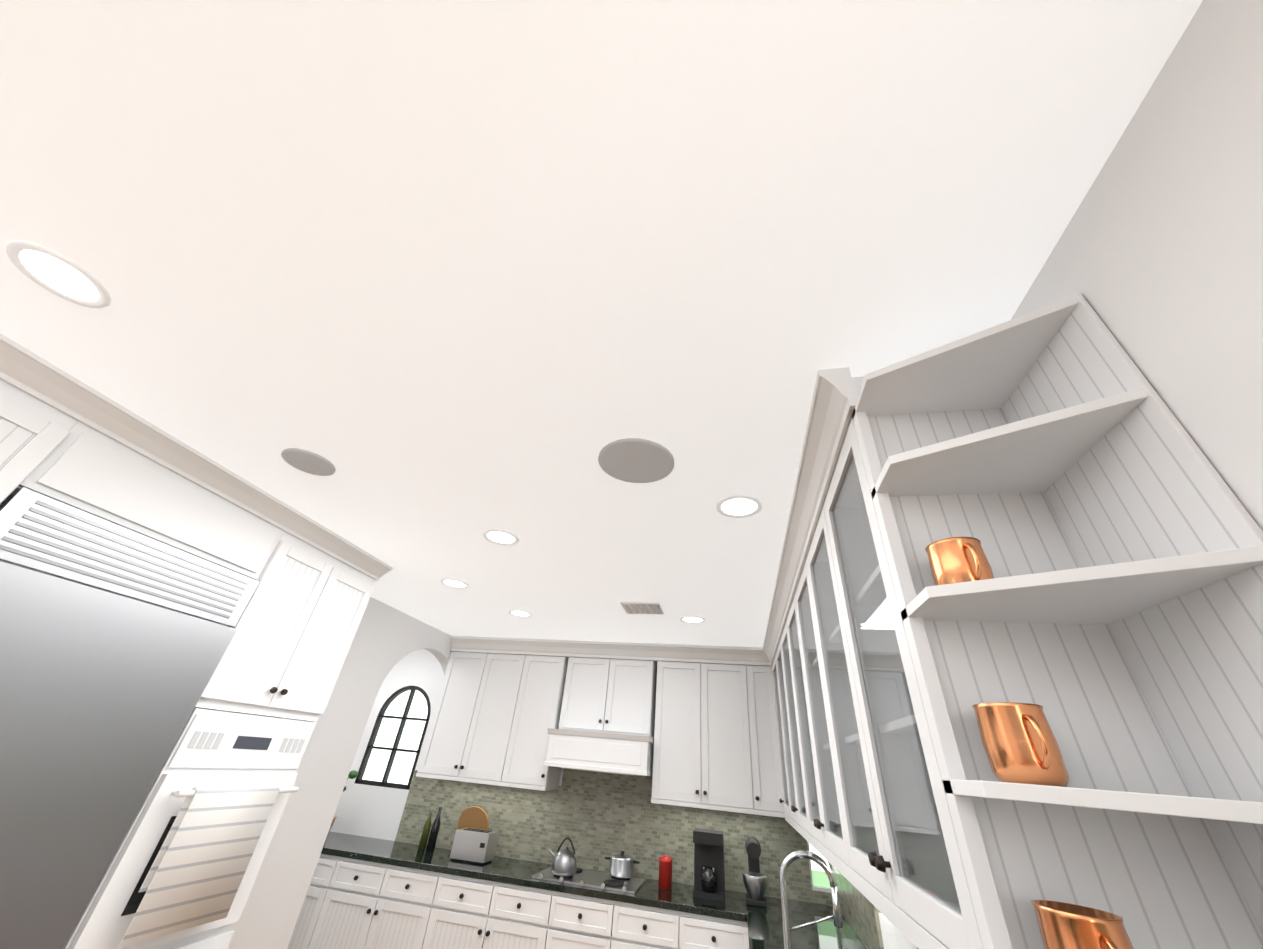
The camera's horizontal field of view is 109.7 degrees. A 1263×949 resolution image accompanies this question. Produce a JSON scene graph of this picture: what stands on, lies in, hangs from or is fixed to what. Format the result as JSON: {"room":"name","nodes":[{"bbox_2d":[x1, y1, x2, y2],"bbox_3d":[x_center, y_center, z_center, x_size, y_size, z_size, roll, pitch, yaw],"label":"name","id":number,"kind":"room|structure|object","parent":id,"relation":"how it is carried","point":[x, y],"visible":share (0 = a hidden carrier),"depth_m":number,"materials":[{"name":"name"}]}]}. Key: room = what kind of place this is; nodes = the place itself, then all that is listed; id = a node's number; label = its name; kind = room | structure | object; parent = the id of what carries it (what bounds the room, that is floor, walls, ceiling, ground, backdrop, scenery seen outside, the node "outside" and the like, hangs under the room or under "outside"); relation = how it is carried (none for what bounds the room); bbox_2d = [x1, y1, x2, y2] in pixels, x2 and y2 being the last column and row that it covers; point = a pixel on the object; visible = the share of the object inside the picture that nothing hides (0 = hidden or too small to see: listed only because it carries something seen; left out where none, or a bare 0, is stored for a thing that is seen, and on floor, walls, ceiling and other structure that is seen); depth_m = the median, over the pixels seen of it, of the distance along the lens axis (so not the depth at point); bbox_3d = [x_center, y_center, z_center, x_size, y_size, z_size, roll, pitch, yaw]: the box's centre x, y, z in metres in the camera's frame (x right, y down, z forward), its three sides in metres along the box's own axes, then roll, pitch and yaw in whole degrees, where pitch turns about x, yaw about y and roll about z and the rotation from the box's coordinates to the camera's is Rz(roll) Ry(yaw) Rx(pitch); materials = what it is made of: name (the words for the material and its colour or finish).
{"room":"kitchen","nodes":[
{"label":"kitchen","id":0,"kind":"room"},
{"bbox_2d":[228,597,451,948],"bbox_3d":[-2.877,0.375,0.334,0.120,2.640,9.600,-2,-34,12],"label":"wall","id":1,"kind":"structure","parent":0,"point":[386,639],"depth_m":3.12,"materials":[{"name":"white paint"}]},
{"bbox_2d":[0,379,87,502],"bbox_3d":[-2.355,0.003,1.124,0.598,0.895,0.698,-2,-34,12],"label":"upper cabinet","id":2,"kind":"object","parent":1,"relation":"attached to","point":[34,434],"depth_m":1.47,"materials":[{"name":"white wood"}]},
{"bbox_2d":[28,426,283,581],"bbox_3d":[-2.181,0.174,1.943,0.588,0.265,0.890,-2,-34,12],"label":"upper cabinet","id":3,"kind":"object","parent":1,"relation":"attached to","point":[100,476],"depth_m":1.79,"materials":[{"name":"white wood"}]},
{"bbox_2d":[195,531,374,722],"bbox_3d":[-2.043,0.842,2.444,0.598,0.815,0.710,-2,-34,12],"label":"upper cabinet","id":4,"kind":"object","parent":1,"relation":"attached to","point":[289,645],"depth_m":2.32,"materials":[{"name":"white wood"}]},
{"bbox_2d":[63,708,315,948],"bbox_3d":[-2.050,1.766,1.824,0.612,1.397,0.662,-2,-34,12],"label":"wall oven","id":5,"kind":"object","parent":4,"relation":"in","point":[212,748],"visible":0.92,"depth_m":1.87,"materials":[{"name":"white metal"}]},
{"bbox_2d":[118,785,279,947],"bbox_3d":[-1.752,1.573,1.846,0.038,0.459,0.400,-2,-34,12],"label":"hanging towel","id":6,"kind":"object","parent":5,"relation":"hanging from","point":[196,873],"visible":0.9,"depth_m":1.81,"materials":[{"name":"fabric"}]},
{"bbox_2d":[0,333,392,580],"bbox_3d":[-1.884,-0.069,1.851,0.095,0.089,2.650,-2,-34,12],"label":"crown molding","id":7,"kind":"structure","parent":4,"relation":"attached to","point":[29,372],"depth_m":1.78,"materials":[{"name":"white wood"}]},
{"bbox_2d":[330,649,831,905],"bbox_3d":[-0.763,2.995,4.057,5.070,2.640,0.150,-2,-34,12],"label":"wall","id":8,"kind":"structure","parent":0,"point":[371,811],"depth_m":4.34,"materials":[{"name":"white paint"}]},
{"bbox_2d":[355,686,430,789],"bbox_3d":[-2.396,2.680,4.602,0.620,0.900,0.060,-2,-34,12],"label":"nook window","id":9,"kind":"structure","parent":8,"relation":"in","point":[392,753],"depth_m":4.58,"materials":[{"name":"black"}]},
{"bbox_2d":[416,652,519,783],"bbox_3d":[-1.432,2.333,4.351,0.885,1.040,0.350,-2,-34,12],"label":"upper cabinet","id":10,"kind":"object","parent":8,"relation":"attached to","point":[462,742],"depth_m":4.19,"materials":[{"name":"white wood"}]},
{"bbox_2d":[451,636,769,665],"bbox_3d":[-0.270,1.774,4.407,3.180,0.139,0.420,-2,-34,12],"label":"crown molding","id":11,"kind":"structure","parent":10,"relation":"attached to","point":[737,655],"depth_m":4.15,"materials":[{"name":"white wood"}]},
{"bbox_2d":[492,655,568,787],"bbox_3d":[-0.883,2.310,4.235,0.471,1.040,0.350,-2,-34,12],"label":"upper cabinet","id":12,"kind":"object","parent":8,"relation":"attached to","point":[535,702],"depth_m":4.07,"materials":[{"name":"white wood"}]},
{"bbox_2d":[321,831,748,920],"bbox_3d":[-1.180,3.134,3.561,4.047,0.038,0.640,-2,-34,12],"label":"countertop","id":13,"kind":"structure","parent":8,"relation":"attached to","point":[680,898],"depth_m":3.35,"materials":[{"name":"stone"}]},
{"bbox_2d":[328,770,357,832],"bbox_3d":[-2.736,2.994,4.069,0.226,0.499,0.209,-2,-34,12],"label":"plant","id":14,"kind":"object","parent":13,"relation":"on","point":[353,774],"visible":0.12,"depth_m":4.18,"materials":[{"name":"green plant"}]},
{"bbox_2d":[418,809,432,848],"bbox_3d":[-1.811,3.133,3.937,0.058,0.270,0.060,-2,-34,12],"label":"bottle","id":15,"kind":"object","parent":13,"relation":"on","point":[425,835],"visible":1,"depth_m":3.90,"materials":[{"name":"green glass"}]},
{"bbox_2d":[426,807,441,850],"bbox_3d":[-1.718,3.100,3.900,0.068,0.300,0.070,-2,-34,12],"label":"bottle","id":16,"kind":"object","parent":13,"relation":"on","point":[433,836],"visible":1,"depth_m":3.86,"materials":[{"name":"black glass"}]},
{"bbox_2d":[458,806,488,829],"bbox_3d":[-1.391,3.111,3.895,0.280,0.337,0.090,-2,-34,12],"label":"cutting board","id":17,"kind":"object","parent":13,"relation":"on","point":[475,817],"visible":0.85,"depth_m":3.92,"materials":[{"name":"brown wood"}]},
{"bbox_2d":[450,828,498,863],"bbox_3d":[-1.290,3.048,3.659,0.300,0.193,0.185,-2,-34,12],"label":"toaster","id":18,"kind":"object","parent":13,"relation":"on","point":[474,845],"visible":1,"depth_m":3.60,"materials":[{"name":"silver metal"}]},
{"bbox_2d":[532,866,645,893],"bbox_3d":[-0.310,3.053,3.379,0.770,0.036,0.515,-2,-34,12],"label":"cooktop","id":19,"kind":"object","parent":13,"relation":"in","point":[597,879],"visible":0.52,"depth_m":3.28,"materials":[{"name":"silver metal"}]},
{"bbox_2d":[549,837,576,876],"bbox_3d":[-0.526,2.908,3.402,0.240,0.216,0.190,-2,-34,12],"label":"kettle","id":20,"kind":"object","parent":19,"relation":"on","point":[564,864],"visible":1,"depth_m":3.33,"materials":[{"name":"silver metal"}]},
{"bbox_2d":[605,851,639,877],"bbox_3d":[-0.077,3.052,3.493,0.280,0.145,0.200,-2,-34,12],"label":"pot","id":21,"kind":"object","parent":19,"relation":"on","point":[621,865],"visible":1,"depth_m":3.43,"materials":[{"name":"silver metal"}]},
{"bbox_2d":[658,855,672,888],"bbox_3d":[0.260,3.023,3.396,0.106,0.195,0.106,-2,-34,12],"label":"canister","id":22,"kind":"object","parent":13,"relation":"on","point":[665,871],"visible":1,"depth_m":3.36,"materials":[{"name":"red wax"}]},
{"bbox_2d":[693,828,724,900],"bbox_3d":[0.581,2.914,3.343,0.220,0.370,0.220,-2,-34,12],"label":"coffee maker","id":23,"kind":"object","parent":13,"relation":"on","point":[709,879],"visible":1,"depth_m":3.33,"materials":[{"name":"black plastic"}]},
{"bbox_2d":[742,837,766,907],"bbox_3d":[0.903,2.903,3.268,0.174,0.360,0.250,-2,-34,12],"label":"stand mixer","id":24,"kind":"object","parent":13,"relation":"on","point":[755,881],"visible":1,"depth_m":3.17,"materials":[{"name":"black"}]},
{"bbox_2d":[544,640,657,775],"bbox_3d":[-0.218,2.113,4.091,0.895,1.038,0.544,-2,-34,12],"label":"range hood","id":25,"kind":"object","parent":8,"relation":"attached to","point":[607,720],"visible":0.96,"depth_m":4.00,"materials":[{"name":"white wood"}]},
{"bbox_2d":[651,661,743,811],"bbox_3d":[0.652,2.246,3.913,0.858,1.040,0.350,-2,-34,12],"label":"upper cabinet","id":26,"kind":"object","parent":8,"relation":"attached to","point":[716,743],"depth_m":3.75,"materials":[{"name":"white wood"}]},
{"bbox_2d":[736,665,784,815],"bbox_3d":[1.101,2.227,3.819,0.293,1.040,0.350,-2,-34,12],"label":"upper cabinet","id":27,"kind":"object","parent":8,"relation":"attached to","point":[759,745],"depth_m":3.65,"materials":[{"name":"white wood"}]},
{"bbox_2d":[807,841,830,892],"bbox_3d":[1.465,2.967,3.496,0.160,0.450,0.070,-2,-34,12],"label":"window","id":28,"kind":"structure","parent":8,"relation":"in","point":[819,879],"depth_m":3.43,"materials":[{"name":"white glass"}]},
{"bbox_2d":[0,0,1202,646],"bbox_3d":[-4.822,-0.573,1.680,19.500,0.100,12.000,-2,-34,12],"label":"ceiling","id":29,"kind":"structure","parent":0,"point":[442,286],"depth_m":0.98,"materials":[{"name":"white paint"}]},
{"bbox_2d":[6,241,110,307],"bbox_3d":[-1.510,-0.523,1.177,0.194,0.006,0.194,-2,-34,12],"label":"recessed light","id":30,"kind":"object","parent":29,"relation":"in","point":[58,274],"visible":1,"depth_m":1.17,"materials":[{"name":"white"}]},
{"bbox_2d":[281,448,335,475],"bbox_3d":[-1.363,-0.049,1.879,0.200,0.012,0.200,-2,-34,12],"label":"ceiling speaker","id":31,"kind":"object","parent":29,"relation":"attached to","point":[307,461],"visible":0.98,"depth_m":1.86,"materials":[{"name":"grey"}]},
{"bbox_2d":[440,578,468,588],"bbox_3d":[-1.242,0.766,3.121,0.194,0.006,0.194,-2,-34,12],"label":"recessed light","id":32,"kind":"object","parent":29,"relation":"in","point":[454,583],"visible":0.96,"depth_m":3.12,"materials":[{"name":"white"}]},
{"bbox_2d":[483,529,518,544],"bbox_3d":[-0.699,0.338,2.383,0.194,0.006,0.194,-2,-34,12],"label":"recessed light","id":33,"kind":"object","parent":29,"relation":"in","point":[499,537],"visible":1,"depth_m":2.38,"materials":[{"name":"white"}]},
{"bbox_2d":[509,610,531,616],"bbox_3d":[-0.911,1.141,3.650,0.194,0.006,0.194,-2,-34,12],"label":"recessed light","id":34,"kind":"object","parent":29,"relation":"in","point":[520,613],"visible":0.98,"depth_m":3.65,"materials":[{"name":"white"}]},
{"bbox_2d":[598,438,673,482],"bbox_3d":[0.018,-0.045,1.683,0.290,0.012,0.290,-2,-34,12],"label":"ceiling speaker","id":35,"kind":"object","parent":29,"relation":"attached to","point":[635,460],"visible":1,"depth_m":1.66,"materials":[{"name":"grey"}]},
{"bbox_2d":[620,602,663,614],"bbox_3d":[0.082,0.978,3.247,0.280,0.015,0.250,-2,-34,12],"label":"ceiling vent","id":36,"kind":"object","parent":29,"relation":"in","point":[642,607],"visible":0.98,"depth_m":3.21,"materials":[{"name":"white metal"}]},
{"bbox_2d":[680,616,704,623],"bbox_3d":[0.468,1.111,3.403,0.194,0.006,0.194,-2,-34,12],"label":"recessed light","id":37,"kind":"object","parent":29,"relation":"in","point":[692,619],"visible":0.98,"depth_m":3.40,"materials":[{"name":"white"}]},
{"bbox_2d":[716,495,761,517],"bbox_3d":[0.461,0.140,1.908,0.194,0.006,0.194,-2,-34,12],"label":"recessed light","id":38,"kind":"object","parent":29,"relation":"in","point":[739,506],"visible":1,"depth_m":1.91,"materials":[{"name":"white"}]},
{"bbox_2d":[842,0,1262,947],"bbox_3d":[1.153,1.513,1.496,0.150,2.640,5.200,-2,-34,12],"label":"wall","id":39,"kind":"structure","parent":0,"point":[1156,258],"depth_m":0.65,"materials":[{"name":"white paint"}]},
{"bbox_2d":[395,769,917,948],"bbox_3d":[-0.758,1.500,1.922,3.760,0.979,4.959,-2,-34,12],"label":"tile backsplash","id":40,"kind":"structure","parent":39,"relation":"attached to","point":[596,818],"depth_m":3.79,"materials":[{"name":"tile"}]},
{"bbox_2d":[878,912,916,948],"bbox_3d":[1.066,1.843,1.778,0.120,0.120,0.010,-2,-34,12],"label":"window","id":41,"kind":"structure","parent":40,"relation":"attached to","point":[894,936],"depth_m":1.77,"materials":[{"name":"white plastic"}]},
{"bbox_2d":[772,666,787,821],"bbox_3d":[1.311,1.984,3.377,0.346,1.080,0.539,-2,-34,12],"label":"upper cabinet","id":42,"kind":"object","parent":39,"relation":"attached to","point":[773,667],"depth_m":3.54,"materials":[{"name":"white wood"}]},
{"bbox_2d":[772,630,803,836],"bbox_3d":[1.177,1.605,2.813,0.346,1.080,1.079,-2,-34,12],"label":"upper cabinet","id":43,"kind":"object","parent":39,"relation":"attached to","point":[783,695],"depth_m":3.01,"materials":[{"name":"white wood"}]},
{"bbox_2d":[763,367,863,665],"bbox_3d":[1.047,0.691,2.547,0.415,0.139,3.410,-2,-34,12],"label":"crown molding","id":44,"kind":"structure","parent":43,"relation":"attached to","point":[835,395],"depth_m":1.54,"materials":[{"name":"white wood"}]},
{"bbox_2d":[741,893,866,948],"bbox_3d":[0.702,1.857,1.321,0.660,0.038,4.957,-2,-34,12],"label":"countertop","id":45,"kind":"structure","parent":39,"relation":"attached to","point":[765,928],"depth_m":2.72,"materials":[{"name":"stone"}]},
{"bbox_2d":[779,850,842,948],"bbox_3d":[0.783,1.952,1.938,0.268,0.485,0.102,-2,-34,12],"label":"faucet","id":46,"kind":"object","parent":45,"relation":"on","point":[789,859],"visible":1,"depth_m":2.00,"materials":[{"name":"silver metal"}]},
{"bbox_2d":[784,578,843,875],"bbox_3d":[0.990,1.078,2.029,0.346,1.080,1.079,-2,-34,12],"label":"upper cabinet","id":47,"kind":"object","parent":39,"relation":"attached to","point":[811,760],"depth_m":2.16,"materials":[{"name":"white wood"}]},
{"bbox_2d":[800,443,955,948],"bbox_3d":[0.806,0.557,1.254,0.346,1.080,1.056,-2,-34,12],"label":"upper cabinet","id":48,"kind":"object","parent":39,"relation":"attached to","point":[883,838],"depth_m":1.25,"materials":[{"name":"white wood"}]},
{"bbox_2d":[844,294,1262,948],"bbox_3d":[0.685,0.216,0.746,0.346,1.080,0.378,-2,-34,12],"label":"open shelving unit","id":49,"kind":"object","parent":39,"relation":"attached to","point":[1068,476],"depth_m":0.74,"materials":[{"name":"white wood"}]},
{"bbox_2d":[925,537,993,585],"bbox_3d":[0.623,0.179,0.834,0.094,0.105,0.119,-2,-34,12],"label":"mug","id":50,"kind":"object","parent":49,"relation":"in","point":[952,560],"visible":0.77,"depth_m":0.82,"materials":[{"name":"orange metal"}]},
{"bbox_2d":[972,702,1068,786],"bbox_3d":[0.600,0.413,0.681,0.094,0.105,0.119,-2,-34,12],"label":"mug","id":51,"kind":"object","parent":49,"relation":"in","point":[1020,744],"visible":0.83,"depth_m":0.66,"materials":[{"name":"orange metal"}]},
{"bbox_2d":[1031,900,1133,948],"bbox_3d":[0.581,0.613,0.551,0.094,0.105,0.119,-2,-34,12],"label":"mug","id":52,"kind":"object","parent":49,"relation":"in","point":[1062,925],"visible":1,"depth_m":0.56,"materials":[{"name":"orange metal"}]},
{"bbox_3d":[-5.039,1.717,0.192,19.500,0.100,12.000,-2,-34,12],"label":"floor","id":53,"kind":"structure","parent":0,"visible":0},
{"bbox_2d":[0,486,259,948],"bbox_3d":[-2.225,1.240,1.237,0.684,2.280,0.882,-2,-34,12],"label":"fridge","id":54,"kind":"object","parent":53,"relation":"on","point":[115,640],"visible":0.98,"depth_m":1.54,"materials":[{"name":"metal"}]},
{"bbox_2d":[287,854,330,948],"bbox_3d":[-2.715,3.588,3.634,0.979,0.880,0.640,-2,-34,12],"label":"base cabinet","id":55,"kind":"object","parent":53,"relation":"on","point":[317,877],"depth_m":3.41,"materials":[{"name":"white wood"}]},
{"bbox_2d":[299,855,430,948],"bbox_3d":[-1.853,3.552,3.453,1.016,0.880,0.640,-2,-34,12],"label":"base cabinet","id":56,"kind":"object","parent":53,"relation":"on","point":[349,903],"depth_m":3.32,"materials":[{"name":"white wood"}]},
{"bbox_2d":[411,871,542,948],"bbox_3d":[-1.002,3.517,3.274,0.958,0.880,0.640,-2,-34,12],"label":"base cabinet","id":57,"kind":"object","parent":53,"relation":"on","point":[456,912],"depth_m":3.16,"materials":[{"name":"white wood"}]},
{"bbox_2d":[535,889,610,948],"bbox_3d":[-0.314,3.488,3.130,0.566,0.880,0.640,-2,-34,12],"label":"base cabinet","id":58,"kind":"object","parent":53,"relation":"on","point":[566,921],"depth_m":3.05,"materials":[{"name":"white wood"}]},
{"bbox_2d":[607,900,666,948],"bbox_3d":[0.155,3.468,3.031,0.508,0.880,0.640,-2,-34,12],"label":"base cabinet","id":59,"kind":"object","parent":53,"relation":"on","point":[633,926],"depth_m":2.97,"materials":[{"name":"white wood"}]},
{"bbox_2d":[667,909,738,948],"bbox_3d":[0.536,3.453,2.951,0.504,0.880,0.640,-2,-34,12],"label":"base cabinet","id":60,"kind":"object","parent":53,"relation":"on","point":[685,930],"depth_m":2.90,"materials":[{"name":"white wood"}]},
{"bbox_2d":[739,921,748,948],"bbox_3d":[1.074,3.430,2.838,0.704,0.880,0.640,-2,-34,12],"label":"base cabinet","id":61,"kind":"object","parent":53,"relation":"on","point":[743,928],"depth_m":2.85,"materials":[{"name":"white wood"}]}
]}

